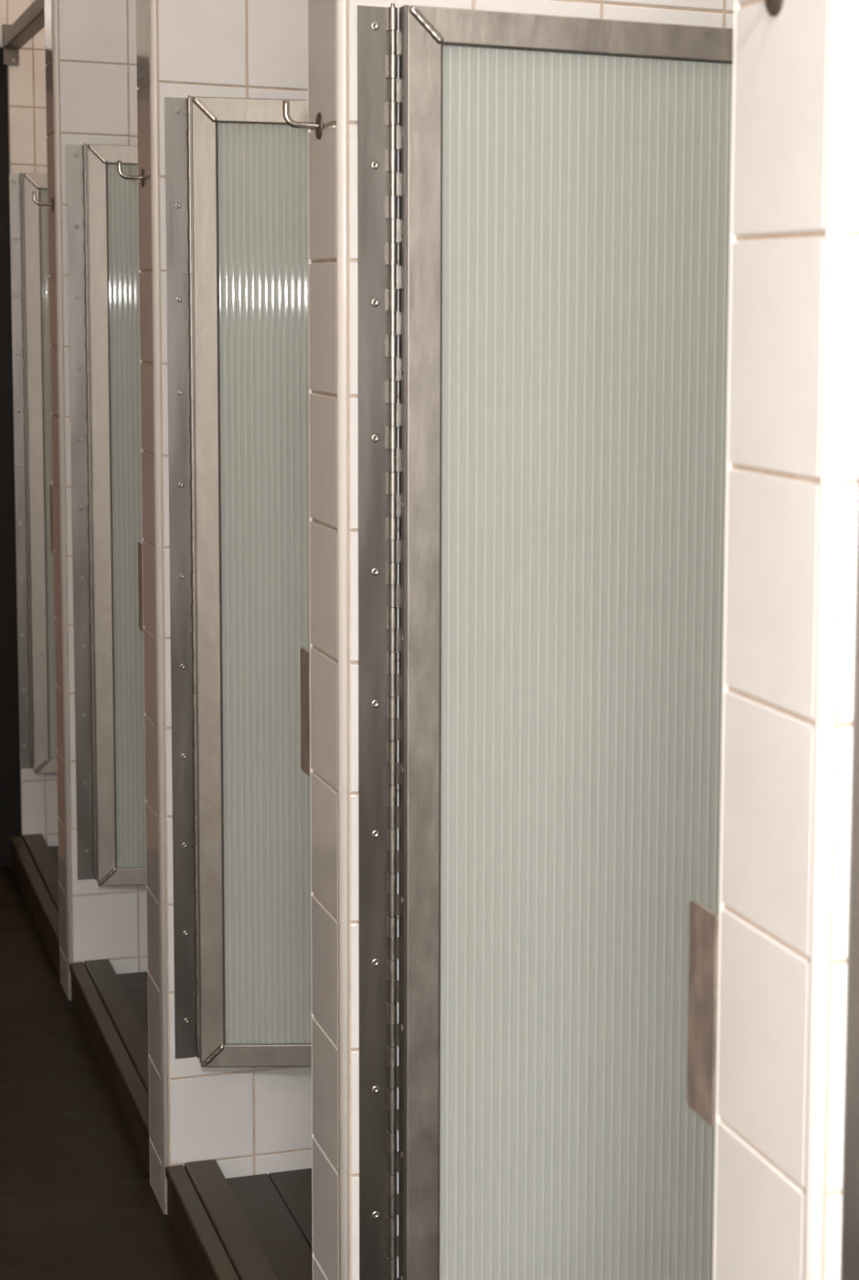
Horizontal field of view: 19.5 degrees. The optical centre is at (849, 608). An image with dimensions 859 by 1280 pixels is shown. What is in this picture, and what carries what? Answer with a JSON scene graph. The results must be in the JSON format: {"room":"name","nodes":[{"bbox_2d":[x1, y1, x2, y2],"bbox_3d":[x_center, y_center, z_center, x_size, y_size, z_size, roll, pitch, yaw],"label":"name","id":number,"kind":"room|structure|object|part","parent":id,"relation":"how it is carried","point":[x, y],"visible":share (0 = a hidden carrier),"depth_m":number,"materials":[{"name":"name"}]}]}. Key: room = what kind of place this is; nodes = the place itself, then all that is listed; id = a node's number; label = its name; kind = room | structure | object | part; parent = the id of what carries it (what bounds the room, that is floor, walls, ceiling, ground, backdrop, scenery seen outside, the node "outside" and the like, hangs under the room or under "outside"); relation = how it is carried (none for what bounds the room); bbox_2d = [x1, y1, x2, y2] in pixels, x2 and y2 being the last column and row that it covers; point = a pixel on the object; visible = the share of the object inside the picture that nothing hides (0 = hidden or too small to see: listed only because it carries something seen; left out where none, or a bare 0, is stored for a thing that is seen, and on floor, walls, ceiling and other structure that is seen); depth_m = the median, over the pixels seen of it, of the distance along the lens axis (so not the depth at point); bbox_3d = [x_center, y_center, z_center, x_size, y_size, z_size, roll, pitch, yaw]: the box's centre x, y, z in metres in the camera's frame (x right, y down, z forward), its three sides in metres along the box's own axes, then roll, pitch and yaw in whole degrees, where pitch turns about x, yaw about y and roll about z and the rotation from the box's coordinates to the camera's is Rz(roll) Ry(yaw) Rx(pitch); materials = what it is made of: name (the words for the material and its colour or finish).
{"room":"shower room","nodes":[
{"label":"shower room","id":0,"kind":"room"},
{"bbox_2d":[0,0,58,846],"bbox_3d":[-2.363,-0.941,6.432,2.910,3.300,0.150,-2,7,-24],"label":"wall","id":1,"kind":"structure","parent":0,"point":[26,81],"depth_m":6.40,"materials":[{"name":"white tile"}]},
{"bbox_2d":[0,47,21,867],"bbox_3d":[-2.601,-0.381,6.396,0.754,2.184,0.154,-2,7,-24],"label":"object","id":2,"kind":"structure","parent":1,"relation":"attached to","point":[10,788],"depth_m":6.50,"materials":[{"name":"black paint"}]},
{"bbox_2d":[2,0,44,65],"bbox_3d":[-1.945,-1.404,5.807,0.042,0.104,1.214,-2,7,-24],"label":"tube","id":3,"kind":"object","parent":1,"relation":"attached to","point":[16,35],"visible":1,"depth_m":6.01,"materials":[{"name":"metal"}]},
{"bbox_3d":[-2.193,-1.475,6.354,0.040,0.104,0.004,-2,7,-24],"label":"mounting plate","id":4,"kind":"part","parent":3,"relation":"part of","materials":[{"name":"metal"}]},
{"bbox_2d":[9,171,56,773],"bbox_3d":[-1.650,-0.354,6.589,1.188,1.602,0.045,0,7,-12],"label":"shower door","id":5,"kind":"structure","parent":1,"relation":"attached to","point":[29,269],"depth_m":6.48,"materials":[{"name":"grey glass"}]},
{"bbox_3d":[-1.610,-1.127,6.503,1.138,0.038,0.028,0,7,-12],"label":"rail","id":6,"kind":"part","parent":5,"relation":"part of","materials":[{"name":"metal"}]},
{"bbox_3d":[-1.645,0.421,6.689,1.138,0.038,0.028,0,7,-12],"label":"rail","id":7,"kind":"part","parent":5,"relation":"part of","materials":[{"name":"metal"}]},
{"bbox_3d":[-1.627,-0.352,6.593,1.063,1.521,0.007,0,7,-12],"label":"panel","id":8,"kind":"part","parent":5,"relation":"part of","materials":[{"name":"glass"}]},
{"bbox_2d":[48,845,58,864],"bbox_3d":[-1.373,0.728,6.342,1.266,0.052,1.213,-2,7,-24],"label":"floor","id":9,"kind":"structure","parent":0,"point":[54,849],"depth_m":6.57,"materials":[{"name":"stone"}]},
{"bbox_2d":[43,0,147,1000],"bbox_3d":[-1.097,-0.802,5.509,1.360,3.300,0.158,-2,7,-24],"label":"wall","id":10,"kind":"structure","parent":0,"point":[90,45],"depth_m":5.22,"materials":[{"name":"white tile"}]},
{"bbox_2d":[32,191,53,211],"bbox_3d":[-1.720,-0.869,5.182,0.042,0.041,0.030,-2,7,-24],"label":"coat hook","id":11,"kind":"object","parent":10,"relation":"attached to","point":[35,200],"visible":1,"depth_m":5.18,"materials":[{"name":"metal"}]},
{"bbox_3d":[-1.722,-0.875,5.181,0.039,0.030,0.008,-2,7,-24],"label":"hook arm","id":12,"kind":"part","parent":11,"relation":"part of","materials":[{"name":"metal"}]},
{"bbox_2d":[49,484,53,553],"bbox_3d":[-1.748,-0.200,5.410,0.054,0.150,0.052,-2,7,-24],"label":"plate","id":13,"kind":"object","parent":10,"relation":"attached to","point":[50,485],"visible":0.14,"depth_m":5.40,"materials":[{"name":"metal"}]},
{"bbox_3d":[-1.743,-0.791,5.301,0.010,3.300,0.010,-2,7,-24],"label":"corner trim","id":14,"kind":"part","parent":10,"relation":"part of","materials":[{"name":"white tile"}]},
{"bbox_3d":[-1.682,-0.774,5.166,0.010,3.300,0.010,-2,7,-24],"label":"corner trim","id":15,"kind":"part","parent":10,"relation":"part of","materials":[{"name":"white tile"}]},
{"bbox_2d":[65,142,146,885],"bbox_3d":[-1.088,-0.189,5.320,1.188,1.602,0.045,0,7,-9],"label":"shower door","id":16,"kind":"structure","parent":10,"relation":"attached to","point":[104,319],"depth_m":5.23,"materials":[{"name":"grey glass"}]},
{"bbox_3d":[-1.047,-0.962,5.234,1.138,0.038,0.028,0,7,-10],"label":"rail","id":17,"kind":"part","parent":16,"relation":"part of","materials":[{"name":"metal"}]},
{"bbox_3d":[-1.083,0.586,5.420,1.138,0.038,0.028,0,7,-10],"label":"rail","id":18,"kind":"part","parent":16,"relation":"part of","materials":[{"name":"metal"}]},
{"bbox_3d":[-1.064,-0.187,5.323,1.063,1.521,0.007,0,7,-10],"label":"panel","id":19,"kind":"part","parent":16,"relation":"part of","materials":[{"name":"glass"}]},
{"bbox_2d":[0,867,196,1279],"bbox_3d":[-0.517,1.270,2.458,3.110,0.060,9.373,-2,7,-24],"label":"floor","id":20,"kind":"structure","parent":0,"point":[79,1201],"depth_m":4.41,"materials":[{"name":"brown tile"}]},
{"bbox_2d":[9,833,60,975],"bbox_3d":[-1.993,0.729,6.063,0.084,0.088,1.213,-2,7,-24],"label":"shower curb","id":21,"kind":"object","parent":20,"relation":"on","point":[34,866],"visible":0.65,"depth_m":6.14,"materials":[{"name":"stone"}]},
{"bbox_3d":[-1.978,0.695,6.065,0.054,0.022,1.213,-2,7,-24],"label":"sill","id":22,"kind":"part","parent":21,"relation":"part of","materials":[{"name":"stone"}]},
{"bbox_2d":[69,959,149,1174],"bbox_3d":[-1.433,0.890,4.822,0.084,0.088,1.208,-2,7,-24],"label":"shower curb","id":23,"kind":"object","parent":20,"relation":"on","point":[117,1035],"visible":0.69,"depth_m":4.85,"materials":[{"name":"stone"}]},
{"bbox_3d":[-1.418,0.857,4.824,0.054,0.022,1.208,-2,7,-24],"label":"sill","id":24,"kind":"part","parent":23,"relation":"part of","materials":[{"name":"stone"}]},
{"bbox_2d":[165,1159,279,1279],"bbox_3d":[-0.872,1.052,3.580,0.084,0.088,1.204,-2,7,-24],"label":"shower curb","id":25,"kind":"object","parent":20,"relation":"on","point":[218,1242],"visible":1,"depth_m":3.87,"materials":[{"name":"stone"}]},
{"bbox_2d":[117,971,148,1032],"bbox_3d":[-0.813,0.889,5.101,1.266,0.052,1.208,-2,7,-24],"label":"floor","id":26,"kind":"structure","parent":0,"point":[135,985],"depth_m":5.26,"materials":[{"name":"stone"}]},
{"bbox_2d":[136,0,311,1214],"bbox_3d":[-0.536,-0.640,4.268,1.360,3.300,0.164,-2,7,-24],"label":"wall","id":27,"kind":"structure","parent":0,"point":[250,1121],"depth_m":4.02,"materials":[{"name":"white tile"}]},
{"bbox_2d":[117,160,145,187],"bbox_3d":[-1.177,-0.713,3.979,0.042,0.041,0.030,-2,7,-24],"label":"coat hook","id":28,"kind":"object","parent":27,"relation":"attached to","point":[142,177],"visible":1,"depth_m":3.98,"materials":[{"name":"metal"}]},
{"bbox_3d":[-1.178,-0.718,3.978,0.039,0.030,0.008,-2,7,-24],"label":"hook arm","id":29,"kind":"part","parent":28,"relation":"part of","materials":[{"name":"metal"}]},
{"bbox_2d":[138,542,143,631],"bbox_3d":[-1.189,-0.038,4.171,0.054,0.150,0.052,-2,7,-24],"label":"plate","id":30,"kind":"object","parent":27,"relation":"attached to","point":[140,545],"visible":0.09,"depth_m":4.16,"materials":[{"name":"metal"}]},
{"bbox_3d":[-1.184,-0.630,4.062,0.010,3.300,0.010,-2,7,-24],"label":"corner trim","id":31,"kind":"part","parent":27,"relation":"part of","materials":[{"name":"white tile"}]},
{"bbox_3d":[-1.121,-0.612,3.923,0.010,3.300,0.010,-2,7,-24],"label":"corner trim","id":32,"kind":"part","parent":27,"relation":"part of","materials":[{"name":"white tile"}]},
{"bbox_2d":[164,95,311,1066],"bbox_3d":[-0.524,-0.022,4.033,1.188,1.602,0.045,1,7,-5],"label":"shower door","id":33,"kind":"structure","parent":27,"relation":"attached to","point":[237,172],"depth_m":3.99,"materials":[{"name":"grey glass"}]},
{"bbox_3d":[-0.483,-0.794,3.945,1.138,0.038,0.028,1,7,-5],"label":"rail","id":34,"kind":"part","parent":33,"relation":"part of","materials":[{"name":"metal"}]},
{"bbox_3d":[-0.519,0.754,4.131,1.138,0.038,0.028,1,7,-5],"label":"rail","id":35,"kind":"part","parent":33,"relation":"part of","materials":[{"name":"metal"}]},
{"bbox_3d":[-0.501,-0.020,4.034,1.063,1.521,0.007,1,7,-5],"label":"panel","id":36,"kind":"part","parent":33,"relation":"part of","materials":[{"name":"glass"}]},
{"bbox_2d":[225,1168,312,1279],"bbox_3d":[-0.253,1.051,3.860,1.266,0.052,1.204,-2,7,-24],"label":"floor","id":37,"kind":"structure","parent":0,"point":[277,1206],"depth_m":3.99,"materials":[{"name":"dark stone tile"},{"name":"dark grout"}]},
{"bbox_2d":[307,0,734,1279],"bbox_3d":[0.024,-0.479,3.027,1.360,3.300,0.168,-2,7,-24],"label":"wall","id":38,"kind":"structure","parent":0,"point":[332,25],"depth_m":2.77,"materials":[{"name":"white tile"}]},
{"bbox_2d":[282,100,322,139],"bbox_3d":[-0.617,-0.551,2.738,0.042,0.041,0.030,-2,7,-24],"label":"coat hook","id":39,"kind":"object","parent":38,"relation":"attached to","point":[317,125],"visible":1,"depth_m":2.73,"materials":[{"name":"metal"}]},
{"bbox_3d":[-0.619,-0.557,2.737,0.039,0.030,0.008,-2,7,-24],"label":"hook arm","id":40,"kind":"part","parent":39,"relation":"part of","materials":[{"name":"metal"}]},
{"bbox_2d":[300,647,310,777],"bbox_3d":[-0.629,0.123,2.932,0.054,0.150,0.052,-2,7,-24],"label":"plate","id":41,"kind":"object","parent":38,"relation":"attached to","point":[305,731],"visible":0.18,"depth_m":2.92,"materials":[{"name":"metal"}]},
{"bbox_3d":[-0.624,-0.469,2.823,0.010,3.300,0.010,-2,7,-24],"label":"corner trim","id":42,"kind":"part","parent":38,"relation":"part of","materials":[{"name":"white tile"}]},
{"bbox_3d":[-0.560,-0.450,2.680,0.010,3.300,0.010,-2,7,-24],"label":"corner trim","id":43,"kind":"part","parent":38,"relation":"part of","materials":[{"name":"white tile"}]},
{"bbox_2d":[357,2,734,1279],"bbox_3d":[0.001,0.119,2.959,1.187,1.602,0.045,-2,7,-22],"label":"shower door","id":44,"kind":"structure","parent":38,"relation":"attached to","point":[562,184],"depth_m":2.80,"materials":[{"name":"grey glass"}]},
{"bbox_3d":[0.039,-0.654,2.878,1.138,0.038,0.028,-2,7,-23],"label":"rail","id":45,"kind":"part","parent":44,"relation":"part of","materials":[{"name":"metal"}]},
{"bbox_2d":[713,0,858,1279],"bbox_3d":[0.576,-0.319,1.804,1.360,3.300,0.174,-2,7,-24],"label":"wall","id":46,"kind":"structure","parent":0,"point":[793,425],"depth_m":1.54,"materials":[{"name":"white tile"}]},
{"bbox_2d":[686,900,719,1127],"bbox_3d":[-0.079,0.282,1.712,0.054,0.150,0.052,-2,7,-24],"label":"plate","id":47,"kind":"object","parent":46,"relation":"attached to","point":[703,956],"visible":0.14,"depth_m":1.70,"materials":[{"name":"metal"}]},
{"bbox_3d":[-0.074,-0.310,1.603,0.010,3.300,0.010,-2,7,-24],"label":"corner trim","id":48,"kind":"part","parent":46,"relation":"part of","materials":[{"name":"white tile"}]},
{"bbox_2d":[765,0,784,16],"bbox_3d":[-0.064,-0.392,1.514,0.042,0.041,0.030,-2,7,-24],"label":"coat hook","id":49,"kind":"object","parent":46,"relation":"attached to","point":[773,7],"visible":1,"depth_m":1.52,"materials":[{"name":"metal"}]},
{"bbox_3d":[-0.007,-0.290,1.454,0.010,3.300,0.010,-2,7,-24],"label":"corner trim","id":50,"kind":"part","parent":46,"relation":"part of","materials":[{"name":"white tile"}]},
{"bbox_2d":[840,466,858,1279],"bbox_3d":[0.554,0.278,1.733,1.187,1.602,0.045,-2,7,-22],"label":"shower door","id":51,"kind":"structure","parent":46,"relation":"attached to","point":[849,1263],"depth_m":1.52,"materials":[{"name":"green glass"}]}
]}

